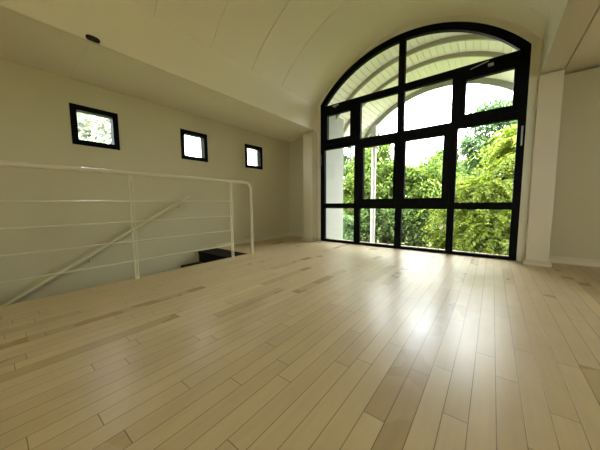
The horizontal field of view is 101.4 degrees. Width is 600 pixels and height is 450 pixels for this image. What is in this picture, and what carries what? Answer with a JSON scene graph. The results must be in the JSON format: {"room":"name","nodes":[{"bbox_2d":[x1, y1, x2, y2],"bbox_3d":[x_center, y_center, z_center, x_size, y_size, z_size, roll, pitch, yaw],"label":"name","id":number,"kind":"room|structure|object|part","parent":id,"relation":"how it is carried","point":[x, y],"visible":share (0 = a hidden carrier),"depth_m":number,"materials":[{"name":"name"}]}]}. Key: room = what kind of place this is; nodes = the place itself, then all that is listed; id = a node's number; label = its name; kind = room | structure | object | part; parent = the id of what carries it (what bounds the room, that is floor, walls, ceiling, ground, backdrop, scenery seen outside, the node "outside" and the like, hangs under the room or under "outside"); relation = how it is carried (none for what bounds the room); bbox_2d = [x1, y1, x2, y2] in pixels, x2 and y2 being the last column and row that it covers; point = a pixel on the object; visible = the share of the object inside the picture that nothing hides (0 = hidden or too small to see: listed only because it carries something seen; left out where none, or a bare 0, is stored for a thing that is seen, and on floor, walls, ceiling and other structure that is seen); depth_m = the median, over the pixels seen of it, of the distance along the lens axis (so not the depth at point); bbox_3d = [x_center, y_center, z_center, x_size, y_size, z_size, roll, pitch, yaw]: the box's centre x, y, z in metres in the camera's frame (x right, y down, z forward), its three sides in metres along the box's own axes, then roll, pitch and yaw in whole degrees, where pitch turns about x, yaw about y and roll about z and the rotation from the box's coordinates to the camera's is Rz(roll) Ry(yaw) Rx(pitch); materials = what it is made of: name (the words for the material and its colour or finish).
{"room":"empty loft room","nodes":[
{"label":"empty loft room","id":0,"kind":"room"},
{"bbox_2d":[0,59,289,305],"bbox_3d":[-2.611,0.785,2.574,0.200,5.250,7.900,4,7,38],"label":"wall","id":1,"kind":"structure","parent":0,"point":[35,124],"depth_m":2.87,"materials":[{"name":"paint"}]},
{"bbox_2d":[69,103,119,149],"bbox_3d":[-2.289,-1.076,2.742,0.091,0.415,0.419,4,7,38],"label":"window","id":2,"kind":"structure","parent":1,"relation":"in","point":[73,108],"depth_m":2.70,"materials":[{"name":"black"}]},
{"bbox_2d":[1,194,190,305],"bbox_3d":[-2.733,0.777,2.179,0.094,2.165,3.749,4,7,38],"label":"wall handrail","id":3,"kind":"object","parent":1,"relation":"attached to","point":[101,248],"visible":1,"depth_m":2.65,"materials":[{"name":"beige metal"}]},
{"bbox_2d":[180,128,207,161],"bbox_3d":[-1.583,-1.163,3.640,0.091,0.415,0.410,4,7,38],"label":"window","id":4,"kind":"structure","parent":1,"relation":"in","point":[204,149],"depth_m":3.63,"materials":[{"name":"black"}]},
{"bbox_2d":[216,232,289,247],"bbox_3d":[-0.787,0.268,4.694,0.021,0.068,1.850,4,7,38],"label":"baseboard","id":5,"kind":"structure","parent":1,"relation":"attached to","point":[237,242],"depth_m":4.60,"materials":[{"name":"beige paint"}]},
{"bbox_2d":[245,144,262,169],"bbox_3d":[-0.879,-1.250,4.537,0.091,0.415,0.418,4,7,38],"label":"window","id":6,"kind":"structure","parent":1,"relation":"in","point":[247,146],"depth_m":4.57,"materials":[{"name":"black"}]},
{"bbox_2d":[0,7,316,141],"bbox_3d":[-2.168,-1.520,2.067,0.899,0.100,7.600,4,7,38],"label":"ceiling","id":7,"kind":"structure","parent":0,"point":[24,41],"depth_m":2.47,"materials":[{"name":"paint"}]},
{"bbox_2d":[289,139,303,233],"bbox_3d":[0.142,-0.842,5.163,1.000,2.620,0.200,4,7,38],"label":"wall","id":8,"kind":"structure","parent":0,"point":[296,208],"depth_m":5.21,"materials":[{"name":"paint"}]},
{"bbox_2d":[290,232,303,236],"bbox_3d":[0.042,0.215,5.204,0.695,0.068,0.021,4,7,38],"label":"baseboard","id":9,"kind":"structure","parent":8,"relation":"attached to","point":[291,234],"depth_m":5.27,"materials":[{"name":"beige paint"}]},
{"bbox_2d":[0,236,599,449],"bbox_3d":[-0.219,0.762,0.756,5.800,0.220,7.600,4,7,38],"label":"floor","id":10,"kind":"structure","parent":0,"point":[292,343],"depth_m":1.15,"materials":[{"name":"brown wood"}]},
{"bbox_2d":[0,160,253,283],"bbox_3d":[-1.875,0.046,1.930,0.039,1.024,3.909,4,7,38],"label":"stair railing","id":11,"kind":"object","parent":10,"relation":"on","point":[130,174],"visible":1,"depth_m":2.28,"materials":[{"name":"beige metal"}]},
{"bbox_3d":[-1.983,-0.170,1.774,0.015,0.015,3.565,4,7,38],"label":"rail","id":12,"kind":"part","parent":11,"relation":"part of","materials":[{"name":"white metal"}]},
{"bbox_3d":[-1.981,0.019,1.792,0.015,0.015,3.565,4,7,38],"label":"rail","id":13,"kind":"part","parent":11,"relation":"part of","materials":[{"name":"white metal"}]},
{"bbox_3d":[-1.980,0.205,1.808,0.015,0.015,3.565,4,7,38],"label":"rail","id":14,"kind":"part","parent":11,"relation":"part of","materials":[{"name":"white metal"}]},
{"bbox_3d":[-1.978,0.392,1.825,0.015,0.015,3.565,4,7,38],"label":"rail","id":15,"kind":"part","parent":11,"relation":"part of","materials":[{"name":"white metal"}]},
{"bbox_3d":[-1.570,0.029,2.320,0.010,0.984,0.038,4,7,38],"label":"post","id":16,"kind":"part","parent":11,"relation":"part of","materials":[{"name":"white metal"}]},
{"bbox_3d":[-0.886,-0.056,3.191,0.010,0.984,0.038,4,7,38],"label":"post","id":17,"kind":"part","parent":11,"relation":"part of","materials":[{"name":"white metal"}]},
{"bbox_2d":[181,248,245,267],"bbox_3d":[-2.385,1.874,2.155,0.771,2.640,4.377,4,7,38],"label":"staircase","id":18,"kind":"structure","parent":10,"relation":"attached to","point":[209,255],"depth_m":3.59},
{"bbox_2d":[303,131,316,237],"bbox_3d":[0.266,-0.716,4.690,0.198,2.012,0.410,4,7,38],"label":"pillar","id":19,"kind":"structure","parent":10,"relation":"on","point":[309,138],"depth_m":4.53,"materials":[{"name":"beige paint"}]},
{"bbox_2d":[302,237,317,241],"bbox_3d":[0.259,0.258,4.758,0.240,0.060,0.402,4,7,38],"label":"baseboard","id":20,"kind":"structure","parent":19,"relation":"attached to","point":[303,238],"depth_m":4.61,"materials":[{"name":"beige paint"}]},
{"bbox_2d":[525,70,564,260],"bbox_3d":[2.729,-0.592,2.770,0.187,2.067,0.325,4,7,38],"label":"pillar","id":21,"kind":"structure","parent":10,"relation":"on","point":[549,97],"depth_m":2.64,"materials":[{"name":"beige paint"}]},
{"bbox_2d":[522,257,551,266],"bbox_3d":[2.728,0.408,2.848,0.229,0.060,0.337,4,7,38],"label":"baseboard","id":22,"kind":"structure","parent":21,"relation":"attached to","point":[524,261],"depth_m":2.72,"materials":[{"name":"beige paint"}]},
{"bbox_2d":[326,115,343,239],"bbox_3d":[0.581,-0.166,5.080,0.260,4.040,0.813,4,7,38],"label":"wall","id":23,"kind":"structure","parent":0,"point":[334,158],"depth_m":4.97,"materials":[{"name":"paint"}]},
{"bbox_2d":[121,0,553,105],"bbox_3d":[-0.776,-2.232,0.670,3.128,0.846,7.334,4,7,38],"label":"ceiling","id":24,"kind":"structure","parent":0,"point":[301,47],"depth_m":3.04,"materials":[{"name":"paint"}]},
{"bbox_2d":[0,0,316,130],"bbox_3d":[-2.010,-1.674,1.726,0.250,0.450,7.284,4,7,38],"label":"beam","id":25,"kind":"structure","parent":24,"relation":"attached to","point":[119,26],"depth_m":2.38,"materials":[{"name":"paint"}]},
{"bbox_2d":[85,34,99,43],"bbox_3d":[-1.661,-1.495,1.970,0.019,0.042,0.092,4,7,38],"label":"oval fitting","id":26,"kind":"object","parent":25,"relation":"attached to","point":[89,37],"visible":1,"depth_m":1.96,"materials":[{"name":"black plastic"}]},
{"bbox_2d":[540,0,599,74],"bbox_3d":[0.524,-1.551,-0.147,0.179,0.403,7.450,4,7,38],"label":"beam","id":27,"kind":"structure","parent":24,"relation":"attached to","point":[568,20],"depth_m":2.04,"materials":[{"name":"beige paint"}]},
{"bbox_2d":[317,15,541,261],"bbox_3d":[1.532,-1.264,3.753,3.320,3.750,0.236,4,7,38],"label":"wall","id":28,"kind":"structure","parent":0,"point":[536,41],"depth_m":2.87,"materials":[{"name":"beige paint"}]},
{"bbox_2d":[320,22,531,260],"bbox_3d":[1.487,-1.194,3.668,2.790,3.125,0.105,4,7,38],"label":"window","id":29,"kind":"structure","parent":28,"relation":"in","point":[518,61],"depth_m":3.34,"materials":[{"name":"black metal"}]},
{"bbox_3d":[0.685,-1.720,4.258,0.616,0.592,0.069,4,7,38],"label":"sash","id":30,"kind":"part","parent":29,"relation":"part of","materials":[{"name":"black metal"}]},
{"bbox_3d":[1.233,-0.833,3.913,0.609,0.987,0.069,4,7,38],"label":"sash","id":31,"kind":"part","parent":29,"relation":"part of","materials":[{"name":"black metal"}]},
{"bbox_3d":[1.772,-0.800,3.492,0.624,0.987,0.069,4,7,38],"label":"sash","id":32,"kind":"part","parent":29,"relation":"part of","materials":[{"name":"black metal"}]},
{"bbox_3d":[2.298,-1.621,3.000,0.612,0.592,0.069,4,7,38],"label":"sash","id":33,"kind":"part","parent":29,"relation":"part of","materials":[{"name":"black metal"}]},
{"bbox_2d":[549,67,599,259],"bbox_3d":[3.674,-0.672,2.379,2.200,2.720,0.300,4,7,38],"label":"wall","id":34,"kind":"structure","parent":0,"point":[575,232],"depth_m":2.68,"materials":[{"name":"paint"}]},
{"bbox_2d":[549,256,599,266],"bbox_3d":[3.590,0.438,2.348,1.787,0.075,0.021,4,7,38],"label":"baseboard","id":35,"kind":"structure","parent":34,"relation":"attached to","point":[554,259],"depth_m":2.74,"materials":[{"name":"beige paint"}]},
{"bbox_2d":[564,5,599,74],"bbox_3d":[1.396,-1.467,-0.646,1.850,0.200,7.730,4,7,38],"label":"ceiling","id":36,"kind":"structure","parent":0,"point":[586,56],"depth_m":2.33,"materials":[{"name":"paint"}]},
{"bbox_3d":[-2.626,0.600,-2.343,6.200,6.500,0.200,4,7,38],"label":"wall","id":37,"kind":"structure","parent":0,"visible":0},
{"bbox_2d":[0,5,313,130],"bbox_3d":[-1.949,-1.435,1.622,0.012,0.012,7.160,4,7,38],"label":"trim","id":38,"kind":"structure","parent":37,"relation":"attached to","point":[1,6],"depth_m":2.11,"materials":[{"name":"beige paint"}]},
{"label":"outside","id":39,"kind":"structure","parent":0,"visible":0},
{"bbox_2d":[353,216,502,252],"bbox_3d":[3.098,1.672,4.105,80.000,3.311,70.000,4,7,38],"label":"ground","id":40,"kind":"structure","parent":39,"point":[353,216],"depth_m":13.30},
{"bbox_2d":[77,112,111,143],"bbox_3d":[-5.484,-1.216,7.549,3.175,5.894,3.566,4,7,38],"label":"tree","id":41,"kind":"object","parent":40,"relation":"on","point":[90,124],"visible":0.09,"depth_m":6.58,"materials":[{"name":"green plant"}]},
{"bbox_2d":[343,212,365,241],"bbox_3d":[1.499,0.608,7.681,1.260,2.043,1.418,-2,5,-16],"label":"leafy shrub","id":42,"kind":"object","parent":40,"relation":"on","point":[348,223],"visible":0.24,"depth_m":7.37,"materials":[{"name":"green plant"}]},
{"bbox_2d":[343,171,366,229],"bbox_3d":[1.795,-0.216,9.178,1.659,3.503,1.543,1,5,14],"label":"leafy shrub","id":43,"kind":"object","parent":40,"relation":"on","point":[348,197],"visible":0.27,"depth_m":8.80,"materials":[{"name":"green plant"}]},
{"bbox_2d":[343,126,380,210],"bbox_3d":[2.682,-2.675,13.396,3.598,7.116,2.598,4,7,38],"label":"tree","id":44,"kind":"object","parent":40,"relation":"on","point":[346,157],"visible":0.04,"depth_m":12.75,"materials":[{"name":"green plant"}]},
{"bbox_2d":[343,144,413,241],"bbox_3d":[2.915,-0.799,9.328,2.656,4.689,2.374,4,7,38],"label":"tree","id":45,"kind":"object","parent":40,"relation":"on","point":[384,161],"visible":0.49,"depth_m":8.81,"materials":[{"name":"green plant"}]},
{"bbox_2d":[360,209,406,244],"bbox_3d":[2.475,0.455,7.702,1.775,2.363,1.456,4,7,38],"label":"leafy shrub","id":46,"kind":"object","parent":40,"relation":"on","point":[381,215],"visible":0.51,"depth_m":7.40,"materials":[{"name":"green plant"}]},
{"bbox_2d":[379,209,445,248],"bbox_3d":[3.458,0.428,7.541,2.060,2.494,1.726,4,7,38],"label":"leafy shrub","id":47,"kind":"object","parent":40,"relation":"on","point":[412,227],"visible":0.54,"depth_m":7.02,"materials":[{"name":"green plant"}]},
{"bbox_2d":[381,150,468,247],"bbox_3d":[4.638,-0.569,9.048,3.358,4.273,2.903,4,7,38],"label":"tree","id":48,"kind":"object","parent":40,"relation":"on","point":[424,176],"visible":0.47,"depth_m":8.45,"materials":[{"name":"green plant"}]},
{"bbox_2d":[425,223,455,248],"bbox_3d":[3.334,0.862,5.737,0.922,1.840,0.979,4,7,38],"label":"rounded bush","id":49,"kind":"object","parent":40,"relation":"on","point":[437,242],"visible":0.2,"depth_m":5.68,"materials":[{"name":"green plant"}]},
{"bbox_2d":[422,148,466,228],"bbox_3d":[6.843,-1.371,11.845,2.126,4.602,2.005,4,7,38],"label":"tree","id":50,"kind":"object","parent":40,"relation":"on","point":[439,151],"visible":0.06,"depth_m":11.37,"materials":[{"name":"green plant"}]},
{"bbox_2d":[411,172,512,245],"bbox_3d":[4.111,0.318,5.698,2.768,2.993,2.558,0,5,5],"label":"feathery shrub","id":51,"kind":"object","parent":40,"relation":"on","point":[468,190],"visible":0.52,"depth_m":5.15,"materials":[{"name":"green plant"}]},
{"bbox_2d":[328,32,599,242],"bbox_3d":[2.356,-0.538,4.468,3.820,4.860,2.089,4,7,38],"label":"canopy","id":52,"kind":"object","parent":40,"relation":"on","point":[432,54],"visible":0.4,"depth_m":4.40,"materials":[{"name":"white paint"}]},
{"bbox_3d":[1.818,-0.110,6.124,0.110,3.720,0.110,4,7,38],"label":"post","id":53,"kind":"part","parent":52,"relation":"part of","materials":[{"name":"paint"}]},
{"bbox_2d":[432,211,510,254],"bbox_3d":[3.911,0.783,5.078,2.425,2.200,2.408,0,5,7],"label":"feathery shrub","id":54,"kind":"object","parent":40,"relation":"on","point":[467,238],"visible":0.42,"depth_m":4.68,"materials":[{"name":"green plant"}]},
{"bbox_2d":[457,159,486,217],"bbox_3d":[10.089,-1.897,14.725,4.678,4.585,3.337,4,7,38],"label":"tree","id":55,"kind":"object","parent":40,"relation":"on","point":[469,171],"visible":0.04,"depth_m":13.95,"materials":[{"name":"green plant"}]},
{"bbox_2d":[457,95,517,175],"bbox_3d":[8.547,-1.970,9.729,4.326,6.285,3.567,4,7,38],"label":"tree","id":56,"kind":"object","parent":40,"relation":"on","point":[466,145],"visible":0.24,"depth_m":10.09,"materials":[{"name":"green plant"}]},
{"bbox_2d":[463,124,516,194],"bbox_3d":[5.185,-0.342,5.654,2.491,4.326,2.632,3,6,34],"label":"feathery tree","id":57,"kind":"object","parent":40,"relation":"on","point":[505,148],"visible":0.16,"depth_m":5.54,"materials":[{"name":"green plant"}]}
]}

